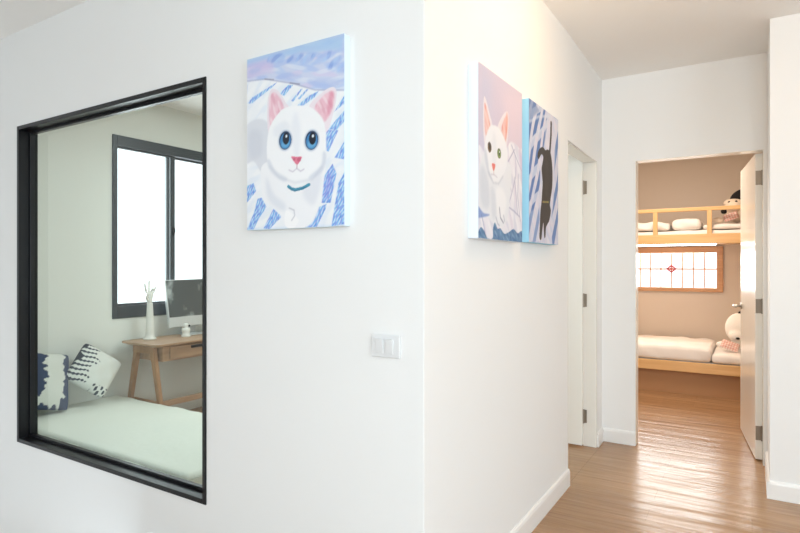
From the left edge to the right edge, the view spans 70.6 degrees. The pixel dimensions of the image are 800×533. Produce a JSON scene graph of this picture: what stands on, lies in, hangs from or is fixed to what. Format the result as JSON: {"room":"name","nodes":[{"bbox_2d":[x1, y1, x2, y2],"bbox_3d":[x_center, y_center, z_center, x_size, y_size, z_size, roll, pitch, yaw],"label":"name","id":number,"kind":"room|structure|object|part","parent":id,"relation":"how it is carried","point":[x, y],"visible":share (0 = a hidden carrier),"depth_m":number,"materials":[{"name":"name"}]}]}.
{"room":"home hallway","nodes":[
{"label":"home hallway","id":0,"kind":"room"},
{"bbox_2d":[38,105,201,410],"bbox_3d":[-1.954,0.020,5.126,0.120,2.800,3.168,0,0,32],"label":"wall","id":1,"kind":"structure","parent":0,"point":[75,161],"depth_m":4.33,"materials":[{"name":"paint"}]},
{"bbox_2d":[112,134,201,318],"bbox_3d":[-2.020,-0.310,4.979,0.104,1.470,1.126,0,0,32],"label":"window","id":2,"kind":"structure","parent":1,"relation":"in","point":[171,153],"depth_m":4.78,"materials":[{"name":"black metal"}]},
{"bbox_3d":[-2.142,-0.318,4.760,0.028,1.285,0.545,0,0,32],"label":"sash","id":3,"kind":"part","parent":2,"relation":"part of","materials":[{"name":"white glass"}]},
{"bbox_3d":[-1.909,-0.318,5.200,0.028,1.285,0.553,0,0,32],"label":"sash","id":4,"kind":"part","parent":2,"relation":"part of","materials":[{"name":"white glass"}]},
{"bbox_2d":[0,0,437,532],"bbox_3d":[-1.382,0.620,2.845,3.505,4.000,0.097,0,0,32],"label":"wall","id":5,"kind":"structure","parent":0,"point":[309,431],"depth_m":2.23,"materials":[{"name":"white paint"}]},
{"bbox_2d":[17,76,206,504],"bbox_3d":[-1.522,0.109,2.931,1.669,1.858,0.106,0,0,32],"label":"window","id":6,"kind":"structure","parent":5,"relation":"in","point":[27,134],"depth_m":3.27,"materials":[{"name":"black metal"}]},
{"bbox_2d":[247,33,349,230],"bbox_3d":[-0.397,-0.484,2.153,0.492,0.686,0.036,0,0,32],"label":"canvas painting","id":7,"kind":"object","parent":5,"relation":"attached to","point":[298,97],"visible":1,"depth_m":2.11,"materials":[{"name":"fabric"}]},
{"bbox_2d":[371,333,400,358],"bbox_3d":[-0.051,0.278,1.949,0.120,0.080,0.016,0,0,32],"label":"light switch","id":8,"kind":"object","parent":5,"relation":"attached to","point":[382,345],"visible":1,"depth_m":1.94,"materials":[{"name":"white plastic"}]},
{"bbox_2d":[0,0,799,154],"bbox_3d":[0.790,-1.440,2.336,7.730,0.120,10.000,0,0,32],"label":"ceiling","id":9,"kind":"structure","parent":0,"point":[618,38],"depth_m":3.27,"materials":[{"name":"paint"}]},
{"bbox_2d":[190,389,799,532],"bbox_3d":[0.785,1.360,2.309,7.510,0.120,9.750,0,0,32],"label":"floor","id":10,"kind":"structure","parent":0,"point":[692,467],"depth_m":3.43,"materials":[{"name":"brown wood"}]},
{"bbox_2d":[122,331,201,405],"bbox_3d":[-1.691,0.950,4.872,0.515,0.700,1.220,0,0,32],"label":"writing desk","id":11,"kind":"object","parent":10,"relation":"on","point":[168,347],"visible":0.38,"depth_m":4.46,"materials":[{"name":"brown wood"}]},
{"bbox_3d":[-2.130,0.964,4.500,0.170,0.673,0.041,0,0,24],"label":"leg","id":12,"kind":"part","parent":11,"relation":"part of","materials":[{"name":"brown wood"}]},
{"bbox_2d":[143,280,156,339],"bbox_3d":[-2.039,0.360,4.603,0.104,0.480,0.104,0,0,-19],"label":"sculpture","id":13,"kind":"object","parent":11,"relation":"on","point":[149,335],"visible":1,"depth_m":4.58,"materials":[{"name":"white ceramic"}]},
{"bbox_3d":[-1.852,0.964,4.326,0.213,0.673,0.040,0,0,38],"label":"leg","id":14,"kind":"part","parent":11,"relation":"part of","materials":[{"name":"brown wood"}]},
{"bbox_2d":[163,279,201,334],"bbox_3d":[-1.811,0.357,4.994,0.177,0.486,0.529,0,0,32],"label":"desktop computer","id":15,"kind":"object","parent":11,"relation":"on","point":[183,297],"visible":0.72,"depth_m":4.90,"materials":[{"name":"silver metal"}]},
{"bbox_2d":[181,323,190,336],"bbox_3d":[-1.808,0.542,4.774,0.080,0.115,0.080,0,0,32],"label":"figurine","id":16,"kind":"object","parent":11,"relation":"on","point":[186,330],"visible":1,"depth_m":4.75,"materials":[{"name":"white ceramic"}]},
{"bbox_3d":[-1.666,0.681,4.615,0.014,0.094,0.490,0,0,32],"label":"drawer","id":17,"kind":"part","parent":11,"relation":"part of","materials":[{"name":"brown wood"}]},
{"bbox_2d":[638,204,762,402],"bbox_3d":[2.917,0.360,6.159,2.235,1.880,0.948,0,0,32],"label":"bunk bed","id":18,"kind":"object","parent":10,"relation":"on","point":[679,377],"visible":0.3,"depth_m":5.65,"materials":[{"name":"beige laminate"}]},
{"bbox_3d":[2.626,-0.428,5.805,0.042,0.232,0.025,0,0,32],"label":"guard rail post","id":19,"kind":"part","parent":18,"relation":"part of","materials":[{"name":"brown wood"}]},
{"bbox_2d":[638,228,762,234],"bbox_3d":[2.945,-0.310,6.156,2.165,0.095,0.907,0,0,32],"label":"mattress","id":20,"kind":"object","parent":18,"relation":"on","point":[735,230],"visible":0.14,"depth_m":5.66,"materials":[{"name":"white fabric"}]},
{"bbox_2d":[638,222,675,231],"bbox_3d":[2.486,-0.414,6.395,1.115,0.108,0.859,0,0,32],"label":"duvet","id":21,"kind":"object","parent":20,"relation":"on","point":[642,227],"visible":0.23,"depth_m":5.85,"materials":[{"name":"white fabric"}]},
{"bbox_2d":[672,219,702,230],"bbox_3d":[2.975,-0.419,5.837,0.265,0.117,0.396,0,0,32],"label":"pillow","id":22,"kind":"object","parent":20,"relation":"on","point":[679,224],"visible":0.78,"depth_m":5.68,"materials":[{"name":"white fabric"}]},
{"bbox_2d":[703,223,762,229],"bbox_3d":[3.526,-0.391,5.747,0.725,0.062,0.833,0,0,32],"label":"quilt","id":23,"kind":"object","parent":20,"relation":"on","point":[724,226],"visible":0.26,"depth_m":5.51,"materials":[{"name":"white fabric"}]},
{"bbox_2d":[712,189,740,222],"bbox_3d":[3.314,-0.596,5.633,0.336,0.344,0.288,0,0,32],"label":"plush toy","id":24,"kind":"object","parent":23,"relation":"on","point":[734,215],"visible":0.66,"depth_m":5.58,"materials":[{"name":"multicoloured fabric"}]},
{"bbox_2d":[638,357,762,367],"bbox_3d":[2.945,0.997,6.156,2.165,0.078,0.903,0,0,32],"label":"mattress","id":25,"kind":"object","parent":18,"relation":"on","point":[710,362],"visible":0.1,"depth_m":5.66,"materials":[{"name":"white fabric"}]},
{"bbox_2d":[638,335,715,361],"bbox_3d":[2.651,0.877,6.303,1.490,0.164,0.897,0,0,32],"label":"duvet","id":26,"kind":"object","parent":25,"relation":"on","point":[649,346],"visible":0.44,"depth_m":5.80,"materials":[{"name":"white fabric"}]},
{"bbox_2d":[712,346,762,366],"bbox_3d":[3.563,0.906,5.736,0.651,0.102,0.898,0,0,32],"label":"quilt","id":27,"kind":"object","parent":25,"relation":"on","point":[720,355],"visible":0.35,"depth_m":5.50,"materials":[{"name":"white fabric"}]},
{"bbox_2d":[716,311,740,347],"bbox_3d":[3.463,0.655,5.747,0.367,0.391,0.358,0,0,45],"label":"plush toy","id":28,"kind":"object","parent":27,"relation":"on","point":[733,323],"visible":0.37,"depth_m":5.69,"materials":[{"name":"white fabric"}]},
{"bbox_2d":[720,339,739,351],"bbox_3d":[3.289,0.798,5.627,0.165,0.116,0.074,0,0,34],"label":"cushion","id":29,"kind":"object","parent":27,"relation":"on","point":[726,344],"visible":1,"depth_m":5.61,"materials":[{"name":"pink fabric"}]},
{"bbox_3d":[2.677,-0.266,5.774,2.235,0.097,0.032,0,0,32],"label":"rail","id":30,"kind":"part","parent":18,"relation":"part of","materials":[{"name":"brown wood"}]},
{"bbox_3d":[2.677,1.015,5.774,2.235,0.100,0.032,0,0,32],"label":"rail","id":31,"kind":"part","parent":18,"relation":"part of","materials":[{"name":"brown wood"}]},
{"bbox_3d":[2.677,-0.561,5.774,2.235,0.038,0.029,0,0,32],"label":"guard rail","id":32,"kind":"part","parent":18,"relation":"part of","materials":[{"name":"brown wood"}]},
{"bbox_3d":[3.040,-0.428,5.547,0.042,0.232,0.025,0,0,32],"label":"guard rail post","id":33,"kind":"part","parent":18,"relation":"part of","materials":[{"name":"brown wood"}]},
{"bbox_3d":[-1.524,1.243,3.557,2.250,0.115,0.895,0,0,32],"label":"daybed","id":34,"kind":"object","parent":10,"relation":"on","visible":0},
{"bbox_2d":[38,395,201,484],"bbox_3d":[-1.648,1.100,3.630,1.962,0.167,0.852,0,0,32],"label":"mattress","id":35,"kind":"object","parent":34,"relation":"on","point":[158,437],"visible":0.47,"depth_m":3.48,"materials":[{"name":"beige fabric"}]},
{"bbox_2d":[38,353,68,410],"bbox_3d":[-2.483,0.792,3.872,0.216,0.435,0.454,0,0,38],"label":"cushion","id":36,"kind":"object","parent":35,"relation":"on","point":[52,368],"visible":0.43,"depth_m":3.90,"materials":[{"name":"fabric"}]},
{"bbox_2d":[67,344,120,396],"bbox_3d":[-2.264,0.774,4.174,0.395,0.387,0.201,0,0,-39],"label":"cushion","id":37,"kind":"object","parent":35,"relation":"on","point":[92,370],"visible":1,"depth_m":4.12,"materials":[{"name":"fabric"}]},
{"bbox_2d":[438,0,601,532],"bbox_3d":[0.782,-0.040,3.102,0.105,2.680,2.628,0,0,32],"label":"wall","id":38,"kind":"structure","parent":0,"point":[503,306],"depth_m":2.47,"materials":[{"name":"white paint"}]},
{"bbox_2d":[468,61,521,242],"bbox_3d":[0.405,-0.440,2.357,0.045,0.672,0.481,0,0,32],"label":"canvas painting","id":39,"kind":"object","parent":38,"relation":"attached to","point":[494,106],"visible":1,"depth_m":2.26,"materials":[{"name":"fabric"}]},
{"bbox_2d":[522,98,557,244],"bbox_3d":[0.704,-0.446,2.836,0.045,0.671,0.466,0,0,32],"label":"canvas painting","id":40,"kind":"object","parent":38,"relation":"attached to","point":[539,127],"visible":1,"depth_m":2.74,"materials":[{"name":"fabric"}]},
{"bbox_2d":[510,469,569,532],"bbox_3d":[0.549,1.250,2.616,0.014,0.100,1.700,0,0,32],"label":"baseboard","id":41,"kind":"structure","parent":38,"relation":"attached to","point":[529,522],"depth_m":2.91,"materials":[{"name":"white wood"}]},
{"bbox_2d":[568,155,586,444],"bbox_3d":[1.018,0.241,4.242,0.744,2.093,0.042,0,0,32],"label":"door","id":42,"kind":"structure","parent":38,"relation":"in","point":[577,187],"depth_m":4.07,"materials":[{"name":"white paint"}]},
{"bbox_2d":[568,143,596,447],"bbox_3d":[1.163,0.277,3.717,0.110,2.046,0.824,0,0,32],"label":"door frame","id":43,"kind":"structure","parent":38,"relation":"attached to","point":[589,164],"depth_m":4.05,"materials":[{"name":"white paint"}]},
{"bbox_2d":[597,427,602,446],"bbox_3d":[1.462,1.250,4.120,0.014,0.100,0.180,0,0,31],"label":"baseboard","id":44,"kind":"structure","parent":38,"relation":"attached to","point":[600,432],"depth_m":4.09,"materials":[{"name":"white wood"}]},
{"bbox_2d":[602,53,766,465],"bbox_3d":[2.082,-0.040,3.898,1.470,2.680,0.100,0,0,32],"label":"wall","id":45,"kind":"structure","parent":0,"point":[720,106],"depth_m":4.06,"materials":[{"name":"white paint"}]},
{"bbox_2d":[603,427,634,445],"bbox_3d":[1.597,1.250,4.134,0.234,0.100,0.014,0,0,32],"label":"baseboard","id":46,"kind":"structure","parent":45,"relation":"attached to","point":[612,435],"depth_m":4.12,"materials":[{"name":"white wood"}]},
{"bbox_2d":[635,149,763,465],"bbox_3d":[2.057,0.272,3.914,0.781,2.056,0.102,0,0,32],"label":"door frame","id":47,"kind":"structure","parent":45,"relation":"attached to","point":[759,150],"depth_m":4.08,"materials":[{"name":"white paint"}]},
{"bbox_2d":[732,153,762,459],"bbox_3d":[2.524,0.272,4.120,0.102,2.036,0.792,0,0,25],"label":"door","id":48,"kind":"structure","parent":45,"relation":"in","point":[751,305],"depth_m":3.89,"materials":[{"name":"white paint"}]},
{"bbox_3d":[2.626,0.315,4.387,0.062,0.052,0.151,0,0,25],"label":"lever handle","id":49,"kind":"part","parent":48,"relation":"part of","materials":[{"name":"metal"}]},
{"bbox_2d":[638,152,762,346],"bbox_3d":[3.111,0.020,6.674,2.660,2.800,0.120,0,0,32],"label":"wall","id":50,"kind":"structure","parent":0,"point":[707,181],"depth_m":6.46,"materials":[{"name":"beige paint"}]},
{"bbox_2d":[638,246,722,291],"bbox_3d":[3.025,0.042,6.702,1.409,0.513,0.145,0,0,32],"label":"window","id":51,"kind":"structure","parent":50,"relation":"in","point":[709,249],"depth_m":6.51,"materials":[{"name":"brown wood"}]},
{"bbox_2d":[767,13,799,484],"bbox_3d":[3.544,-0.040,2.581,3.115,2.680,0.580,0,0,32],"label":"wall","id":52,"kind":"structure","parent":0,"point":[783,54],"depth_m":3.13,"materials":[{"name":"white paint"}]},
{"bbox_2d":[765,451,769,498],"bbox_3d":[2.214,1.250,3.405,0.014,0.100,0.599,0,0,32],"label":"baseboard","id":53,"kind":"structure","parent":52,"relation":"attached to","point":[766,452],"depth_m":3.25,"materials":[{"name":"white wood"}]},
{"bbox_2d":[770,480,799,503],"bbox_3d":[3.387,1.250,2.329,3.115,0.100,0.014,0,0,32],"label":"baseboard","id":54,"kind":"structure","parent":52,"relation":"attached to","point":[781,491],"depth_m":3.11,"materials":[{"name":"white wood"}]}
]}

